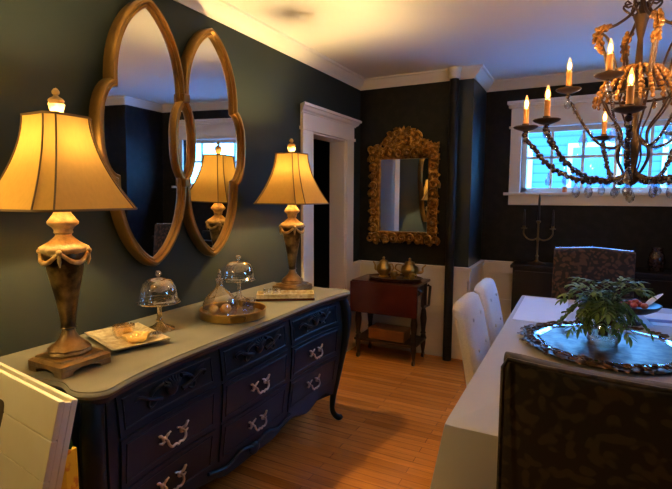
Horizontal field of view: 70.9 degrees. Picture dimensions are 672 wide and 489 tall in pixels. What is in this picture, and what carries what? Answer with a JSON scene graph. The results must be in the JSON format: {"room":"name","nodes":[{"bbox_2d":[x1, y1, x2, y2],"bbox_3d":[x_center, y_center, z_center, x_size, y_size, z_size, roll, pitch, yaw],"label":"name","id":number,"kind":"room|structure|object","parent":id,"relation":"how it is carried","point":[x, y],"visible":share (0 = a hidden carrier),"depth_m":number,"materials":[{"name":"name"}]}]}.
{"room":"dining room","nodes":[
{"label":"dining room","id":0,"kind":"room"},
{"bbox_2d":[0,0,360,356],"bbox_3d":[-1.347,0.008,1.707,0.150,2.530,6.580,3,7,27],"label":"wall","id":1,"kind":"structure","parent":0,"point":[46,45],"depth_m":2.16,"materials":[{"name":"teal paint"}]},
{"bbox_2d":[89,0,245,266],"bbox_3d":[-0.793,-0.535,2.441,0.069,1.253,1.025,4,7,25],"label":"mirror","id":2,"kind":"object","parent":1,"relation":"attached to","point":[168,128],"visible":0.99,"depth_m":2.34,"materials":[{"name":"gold metal"}]},
{"bbox_2d":[104,8,187,256],"bbox_3d":[-0.887,-0.515,2.248,0.002,1.206,0.548,4,7,25],"label":"mirror glass","id":3,"kind":"object","parent":2,"relation":"attached to","point":[140,109],"depth_m":2.23,"materials":[{"name":"silver metal"}]},
{"bbox_2d":[189,37,237,247],"bbox_3d":[-0.703,-0.554,2.637,0.002,1.206,0.548,4,7,25],"label":"mirror glass","id":4,"kind":"object","parent":2,"relation":"attached to","point":[214,178],"depth_m":2.65,"materials":[{"name":"silver metal"}]},
{"bbox_2d":[174,0,364,90],"bbox_3d":[-1.238,-1.203,1.529,0.086,0.085,6.580,3,7,27],"label":"trim","id":5,"kind":"structure","parent":1,"relation":"attached to","point":[221,11],"depth_m":3.08,"materials":[{"name":"white paint"}]},
{"bbox_2d":[299,101,361,351],"bbox_3d":[-0.098,-0.032,4.052,0.225,2.140,1.018,3,7,27],"label":"door frame","id":6,"kind":"structure","parent":1,"relation":"in","point":[316,122],"depth_m":4.25,"materials":[{"name":"white paint"}]},
{"bbox_2d":[353,260,360,347],"bbox_3d":[0.201,0.574,4.574,0.040,0.832,0.190,3,7,27],"label":"trim","id":7,"kind":"structure","parent":1,"relation":"attached to","point":[356,264],"depth_m":4.54,"materials":[{"name":"white paint"}]},
{"bbox_2d":[314,139,329,287],"bbox_3d":[-0.859,-0.269,4.435,1.500,2.530,1.700,3,7,27],"label":"wall","id":8,"kind":"structure","parent":0,"point":[321,148],"depth_m":4.96,"materials":[{"name":"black paint"}]},
{"bbox_2d":[198,344,466,488],"bbox_3d":[0.146,1.344,1.416,6.100,0.060,7.200,3,7,27],"label":"floor","id":9,"kind":"structure","parent":0,"point":[395,413],"depth_m":2.89,"materials":[{"name":"brown wood"}]},
{"bbox_2d":[0,362,77,488],"bbox_3d":[-1.017,0.857,1.380,0.580,0.912,0.271,4,7,35],"label":"crate","id":10,"kind":"object","parent":9,"relation":"on","point":[37,418],"visible":1,"depth_m":1.29,"materials":[{"name":"white wood"}]},
{"bbox_2d":[61,438,78,488],"bbox_3d":[-0.808,0.921,1.411,0.103,0.775,0.040,2,6,21],"label":"gift bag","id":11,"kind":"object","parent":9,"relation":"on","point":[70,477],"visible":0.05,"depth_m":1.36,"materials":[{"name":"yellow paper"}]},
{"bbox_2d":[0,282,351,488],"bbox_3d":[-0.583,0.779,2.383,0.626,0.858,1.852,3,7,27],"label":"sideboard","id":12,"kind":"object","parent":9,"relation":"on","point":[184,410],"visible":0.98,"depth_m":1.97,"materials":[{"name":"blue paint"}]},
{"bbox_2d":[0,88,137,379],"bbox_3d":[-0.920,-0.045,1.593,0.374,0.941,0.374,3,7,27],"label":"table lamp","id":13,"kind":"object","parent":12,"relation":"on","point":[56,164],"visible":1,"depth_m":1.53,"materials":[{"name":"brown metal"}]},
{"bbox_2d":[84,322,169,350],"bbox_3d":[-0.853,0.381,1.923,0.224,0.026,0.317,-5,8,-44],"label":"tray","id":14,"kind":"object","parent":12,"relation":"on","point":[105,336],"visible":0.68,"depth_m":1.92,"materials":[{"name":"white ceramic"}]},
{"bbox_2d":[112,322,134,339],"bbox_3d":[-0.873,0.357,1.942,0.087,0.052,0.088,3,7,27],"label":"bowl","id":15,"kind":"object","parent":14,"relation":"on","point":[119,332],"visible":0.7,"depth_m":1.92,"materials":[{"name":"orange glass"}]},
{"bbox_2d":[122,331,149,342],"bbox_3d":[-0.797,0.371,1.893,0.106,0.034,0.110,3,7,27],"label":"dish","id":16,"kind":"object","parent":14,"relation":"on","point":[135,336],"visible":1,"depth_m":1.88,"materials":[{"name":"yellow ceramic"}]},
{"bbox_2d":[150,330,162,336],"bbox_3d":[-0.736,0.364,1.925,0.052,0.020,0.047,-5,8,-40],"label":"cluster","id":17,"kind":"object","parent":14,"relation":"on","point":[157,331],"visible":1,"depth_m":1.92,"materials":[{"name":"brown food"}]},
{"bbox_2d":[137,271,180,332],"bbox_3d":[-0.777,0.246,2.074,0.184,0.265,0.184,3,7,27],"label":"stand","id":18,"kind":"object","parent":12,"relation":"on","point":[154,301],"visible":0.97,"depth_m":2.07,"materials":[{"name":"clear glass"}]},
{"bbox_2d":[199,300,265,323],"bbox_3d":[-0.508,0.332,2.333,0.326,0.043,0.326,3,7,27],"label":"round tray","id":19,"kind":"object","parent":12,"relation":"on","point":[260,309],"visible":0.83,"depth_m":2.25,"materials":[{"name":"gold metal"}]},
{"bbox_2d":[208,305,218,314],"bbox_3d":[-0.602,0.320,2.315,0.052,0.049,0.051,3,7,27],"label":"ornament ball","id":20,"kind":"object","parent":19,"relation":"on","point":[213,309],"visible":0.99,"depth_m":2.30,"materials":[{"name":"gold metal"}]},
{"bbox_2d":[202,269,237,314],"bbox_3d":[-0.570,0.233,2.312,0.172,0.228,0.172,3,7,27],"label":"glass cloche","id":21,"kind":"object","parent":19,"relation":"on","point":[213,290],"visible":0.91,"depth_m":2.31,"materials":[{"name":"clear glass"}]},
{"bbox_2d":[220,303,231,313],"bbox_3d":[-0.542,0.317,2.327,0.056,0.053,0.055,3,7,27],"label":"ornament ball","id":22,"kind":"object","parent":19,"relation":"on","point":[225,308],"visible":1,"depth_m":2.31,"materials":[{"name":"gold metal"}]},
{"bbox_2d":[242,303,254,313],"bbox_3d":[-0.432,0.321,2.332,0.061,0.048,0.062,3,7,27],"label":"votive","id":23,"kind":"object","parent":19,"relation":"on","point":[248,303],"visible":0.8,"depth_m":2.33,"materials":[{"name":"clear glass"}]},
{"bbox_2d":[242,297,255,310],"bbox_3d":[-0.444,0.306,2.410,0.069,0.062,0.070,3,7,27],"label":"votive","id":24,"kind":"object","parent":19,"relation":"on","point":[247,308],"visible":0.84,"depth_m":2.41,"materials":[{"name":"clear glass"}]},
{"bbox_2d":[221,258,255,300],"bbox_3d":[-0.546,0.189,2.650,0.191,0.263,0.191,3,7,27],"label":"stand","id":25,"kind":"object","parent":12,"relation":"on","point":[233,279],"visible":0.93,"depth_m":2.64,"materials":[{"name":"clear glass"}]},
{"bbox_2d":[256,290,314,301],"bbox_3d":[-0.291,0.295,2.720,0.330,0.040,0.110,0,6,-5],"label":"tray","id":26,"kind":"object","parent":12,"relation":"on","point":[286,295],"visible":1,"depth_m":2.67,"materials":[{"name":"wood"}]},
{"bbox_2d":[253,138,328,290],"bbox_3d":[-0.273,-0.179,2.923,0.374,0.941,0.374,3,7,27],"label":"table lamp","id":27,"kind":"object","parent":12,"relation":"on","point":[291,182],"visible":1,"depth_m":2.83,"materials":[{"name":"beige paint"}]},
{"bbox_2d":[350,274,431,366],"bbox_3d":[0.501,0.668,4.238,0.649,0.715,0.396,3,7,27],"label":"cart","id":28,"kind":"object","parent":9,"relation":"on","point":[368,295],"visible":0.92,"depth_m":4.08,"materials":[{"name":"red wood"}]},
{"bbox_2d":[368,322,410,342],"bbox_3d":[0.480,0.791,4.242,0.336,0.098,0.196,3,7,27],"label":"wooden box","id":29,"kind":"object","parent":28,"relation":"on","point":[381,331],"visible":0.98,"depth_m":4.18,"materials":[{"name":"brown wood"}]},
{"bbox_2d":[354,329,425,348],"bbox_3d":[0.492,0.847,4.278,0.575,0.020,0.325,3,7,27],"label":"shelf","id":30,"kind":"object","parent":28,"relation":"attached to","point":[363,336],"depth_m":4.18,"materials":[{"name":"black wood"}]},
{"bbox_2d":[368,273,422,281],"bbox_3d":[0.531,0.298,4.222,0.505,0.022,0.328,3,7,27],"label":"serving tray","id":31,"kind":"object","parent":28,"relation":"on","point":[399,278],"visible":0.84,"depth_m":4.18,"materials":[{"name":"gold metal"}]},
{"bbox_2d":[373,256,393,276],"bbox_3d":[0.430,0.201,4.298,0.217,0.188,0.137,2,6,15],"label":"brass pot","id":32,"kind":"object","parent":31,"relation":"on","point":[383,268],"visible":1,"depth_m":4.26,"materials":[{"name":"gold metal"}]},
{"bbox_2d":[390,271,399,278],"bbox_3d":[0.518,0.272,4.200,0.068,0.066,0.081,-3,7,-27],"label":"sugar bowl","id":33,"kind":"object","parent":31,"relation":"on","point":[393,274],"visible":1,"depth_m":4.18,"materials":[{"name":"gold metal"}]},
{"bbox_2d":[395,258,425,278],"bbox_3d":[0.661,0.211,4.206,0.247,0.188,0.157,-1,6,-12],"label":"brass pot","id":34,"kind":"object","parent":31,"relation":"on","point":[409,266],"visible":0.86,"depth_m":4.16,"materials":[{"name":"gold metal"}]},
{"bbox_2d":[408,273,416,279],"bbox_3d":[0.655,0.284,4.079,0.061,0.066,0.073,-3,7,-28],"label":"jug","id":35,"kind":"object","parent":31,"relation":"on","point":[411,276],"visible":0.9,"depth_m":4.06,"materials":[{"name":"gold metal"}]},
{"bbox_2d":[442,66,461,360],"bbox_3d":[0.995,-0.228,4.093,0.116,2.529,0.116,3,7,27],"label":"pipe","id":36,"kind":"object","parent":9,"relation":"on","point":[454,71],"visible":1,"depth_m":4.06,"materials":[{"name":"paint"}]},
{"bbox_2d":[452,292,489,385],"bbox_3d":[0.905,0.745,2.558,0.483,0.905,0.450,3,7,27],"label":"chair","id":37,"kind":"object","parent":9,"relation":"on","point":[468,312],"visible":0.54,"depth_m":2.45,"materials":[{"name":"fabric"}]},
{"bbox_2d":[474,278,503,346],"bbox_3d":[1.157,0.696,3.044,0.483,0.905,0.450,3,7,27],"label":"chair","id":38,"kind":"object","parent":9,"relation":"on","point":[486,289],"visible":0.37,"depth_m":2.97,"materials":[{"name":"fabric"}]},
{"bbox_2d":[496,351,671,488],"bbox_3d":[0.789,0.793,1.253,0.635,1.073,0.521,3,7,27],"label":"chair","id":39,"kind":"object","parent":9,"relation":"on","point":[561,426],"visible":1,"depth_m":1.06,"materials":[{"name":"brown fabric"}]},
{"bbox_2d":[510,261,671,312],"bbox_3d":[2.276,0.626,4.028,1.490,0.852,0.330,3,7,27],"label":"buffet","id":40,"kind":"object","parent":9,"relation":"on","point":[527,279],"visible":0.26,"depth_m":4.08,"materials":[{"name":"black wood"}]},
{"bbox_2d":[521,194,555,264],"bbox_3d":[1.803,-0.135,4.208,0.157,0.622,0.263,-4,7,-36],"label":"candelabra","id":41,"kind":"object","parent":40,"relation":"on","point":[536,262],"visible":1,"depth_m":4.20,"materials":[{"name":"brown metal"}]},
{"bbox_2d":[523,210,525,225],"bbox_3d":[1.699,-0.243,4.252,0.022,0.147,0.022,3,7,27],"label":"taper candle","id":42,"kind":"object","parent":41,"relation":"on","point":[524,217],"depth_m":4.25,"materials":[{"name":"black wax"}]},
{"bbox_2d":[537,194,540,220],"bbox_3d":[1.804,-0.329,4.189,0.022,0.232,0.022,3,7,27],"label":"taper candle","id":43,"kind":"object","parent":41,"relation":"on","point":[539,201],"depth_m":4.18,"materials":[{"name":"black wax"}]},
{"bbox_2d":[552,210,554,226],"bbox_3d":[1.908,-0.232,4.144,0.022,0.147,0.022,3,7,27],"label":"taper candle","id":44,"kind":"object","parent":41,"relation":"on","point":[553,214],"depth_m":4.14,"materials":[{"name":"black wax"}]},
{"bbox_2d":[647,247,665,271],"bbox_3d":[2.602,0.123,3.831,0.124,0.190,0.124,3,7,27],"label":"vase","id":45,"kind":"object","parent":40,"relation":"on","point":[656,261],"visible":1,"depth_m":3.79,"materials":[{"name":"brown ceramic"}]},
{"bbox_2d":[551,247,635,300],"bbox_3d":[1.766,0.580,3.283,0.520,1.092,0.513,3,7,27],"label":"chair","id":46,"kind":"object","parent":9,"relation":"on","point":[592,263],"visible":0.41,"depth_m":3.40,"materials":[{"name":"brown fabric"}]},
{"bbox_3d":[1.296,0.860,2.216,1.023,0.748,2.143,3,7,27],"label":"dining table","id":47,"kind":"object","parent":9,"relation":"on","visible":0},
{"bbox_2d":[430,295,671,488],"bbox_3d":[1.299,0.664,2.192,1.197,0.367,2.322,3,7,27],"label":"tablecloth","id":48,"kind":"object","parent":47,"relation":"on","point":[468,449],"visible":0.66,"depth_m":1.51,"materials":[{"name":"grey fabric"}]},
{"bbox_2d":[512,296,568,323],"bbox_3d":[1.286,0.402,2.936,0.275,0.003,0.700,3,7,27],"label":"place mat","id":49,"kind":"object","parent":48,"relation":"on","point":[532,309],"visible":0.74,"depth_m":2.89,"materials":[{"name":"white fabric"}]},
{"bbox_2d":[517,320,671,374],"bbox_3d":[1.259,0.458,2.173,0.786,0.046,0.780,-2,6,-19],"label":"tray","id":50,"kind":"object","parent":48,"relation":"on","point":[645,356],"visible":0.84,"depth_m":2.11,"materials":[{"name":"silver"}]},
{"bbox_2d":[555,276,656,347],"bbox_3d":[1.258,0.303,2.224,0.399,0.334,0.507,3,7,27],"label":"plant","id":51,"kind":"object","parent":50,"relation":"on","point":[607,308],"visible":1,"depth_m":2.11,"materials":[{"name":"green plant"}]},
{"bbox_2d":[618,298,662,325],"bbox_3d":[1.637,0.381,2.604,0.268,0.114,0.268,3,7,27],"label":"pedestal bowl","id":52,"kind":"object","parent":48,"relation":"on","point":[654,307],"visible":0.38,"depth_m":2.53,"materials":[{"name":"blue ceramic"}]},
{"bbox_2d":[630,303,637,307],"bbox_3d":[1.624,0.333,2.573,0.042,0.032,0.036,-3,7,-30],"label":"fruit","id":53,"kind":"object","parent":52,"relation":"on","point":[632,305],"visible":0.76,"depth_m":2.56,"materials":[{"name":"red food"}]},
{"bbox_2d":[640,303,648,308],"bbox_3d":[1.673,0.334,2.559,0.042,0.032,0.036,-2,6,-22],"label":"fruit","id":54,"kind":"object","parent":52,"relation":"in","point":[644,305],"visible":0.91,"depth_m":2.55,"materials":[{"name":"red food"}]},
{"bbox_2d":[646,294,662,305],"bbox_3d":[1.717,0.307,2.563,0.082,0.090,0.079,-3,7,-31],"label":"folded napkin","id":55,"kind":"object","parent":52,"relation":"on","point":[650,301],"visible":0.81,"depth_m":2.57,"materials":[{"name":"white fabric"}]},
{"bbox_2d":[643,313,671,326],"bbox_3d":[1.910,0.430,2.677,0.260,0.003,0.330,2,6,21],"label":"greeting card","id":56,"kind":"object","parent":48,"relation":"on","point":[656,319],"visible":0.82,"depth_m":2.69,"materials":[{"name":"white paper"}]},
{"bbox_2d":[359,81,449,265],"bbox_3d":[0.597,-0.269,4.476,1.050,2.530,0.150,3,7,27],"label":"wall","id":57,"kind":"structure","parent":0,"point":[423,107],"depth_m":4.32,"materials":[{"name":"black paint"}]},
{"bbox_2d":[366,126,440,246],"bbox_3d":[0.612,-0.533,4.308,0.715,1.092,0.080,3,7,27],"label":"gilt mirror","id":58,"kind":"object","parent":57,"relation":"attached to","point":[404,184],"visible":1,"depth_m":4.31,"materials":[{"name":"gold metal"}]},
{"bbox_2d":[379,158,427,231],"bbox_3d":[0.621,-0.451,4.345,0.488,0.688,0.004,3,7,27],"label":"mirror glass","id":59,"kind":"object","parent":58,"relation":"attached to","point":[403,182],"depth_m":4.34,"materials":[{"name":"silver metal"}]},
{"bbox_2d":[360,260,471,359],"bbox_3d":[0.701,0.593,4.401,1.088,0.832,0.040,3,7,27],"label":"wainscoting","id":60,"kind":"structure","parent":57,"relation":"attached to","point":[434,312],"depth_m":4.31,"materials":[{"name":"white paint"}]},
{"bbox_2d":[361,64,482,90],"bbox_3d":[0.719,-1.465,4.160,1.136,0.085,0.086,3,7,27],"label":"trim","id":61,"kind":"structure","parent":57,"relation":"attached to","point":[467,72],"depth_m":4.16,"materials":[{"name":"white paint"}]},
{"bbox_2d":[224,0,671,79],"bbox_3d":[0.217,-1.248,1.109,6.250,0.100,7.480,3,7,27],"label":"ceiling","id":62,"kind":"structure","parent":0,"point":[369,38],"depth_m":3.09,"materials":[{"name":"white paint"}]},
{"bbox_2d":[513,0,671,201],"bbox_3d":[1.296,-0.720,1.909,0.947,1.104,0.826,-3,7,-32],"label":"chandelier","id":63,"kind":"object","parent":62,"relation":"hanging from","point":[634,93],"visible":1,"depth_m":1.94,"materials":[{"name":"metal"}]},
{"bbox_2d":[454,78,486,291],"bbox_3d":[1.234,-0.259,4.401,0.150,2.530,0.600,3,7,27],"label":"wall","id":64,"kind":"structure","parent":0,"point":[472,96],"depth_m":4.14,"materials":[{"name":"black paint"}]},
{"bbox_2d":[467,260,483,292],"bbox_3d":[1.307,0.592,4.427,0.040,0.832,0.638,3,7,27],"label":"trim","id":65,"kind":"structure","parent":64,"relation":"attached to","point":[477,268],"depth_m":4.35,"materials":[{"name":"white paint"}]},
{"bbox_2d":[474,64,494,91],"bbox_3d":[1.323,-1.465,4.185,0.086,0.085,0.686,3,7,27],"label":"trim","id":66,"kind":"structure","parent":64,"relation":"attached to","point":[484,78],"depth_m":4.16,"materials":[{"name":"white paint"}]},
{"bbox_2d":[481,76,671,269],"bbox_3d":[2.345,-0.239,4.245,2.270,2.530,0.140,3,7,27],"label":"wall","id":67,"kind":"structure","parent":0,"point":[638,229],"depth_m":4.37,"materials":[{"name":"black paint"}]},
{"bbox_2d":[482,260,512,323],"bbox_3d":[2.301,0.613,4.251,1.970,0.832,0.040,3,7,27],"label":"trim","id":68,"kind":"structure","parent":67,"relation":"attached to","point":[501,272],"depth_m":4.59,"materials":[{"name":"white paint"}]},
{"bbox_2d":[488,62,670,91],"bbox_3d":[2.297,-1.446,4.021,1.970,0.085,0.086,3,7,27],"label":"trim","id":69,"kind":"structure","parent":67,"relation":"attached to","point":[587,76],"depth_m":4.23,"materials":[{"name":"white paint"}]},
{"bbox_2d":[503,90,671,206],"bbox_3d":[2.308,-0.819,4.132,1.560,0.955,0.160,3,7,27],"label":"window","id":70,"kind":"structure","parent":67,"relation":"in","point":[583,104],"depth_m":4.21,"materials":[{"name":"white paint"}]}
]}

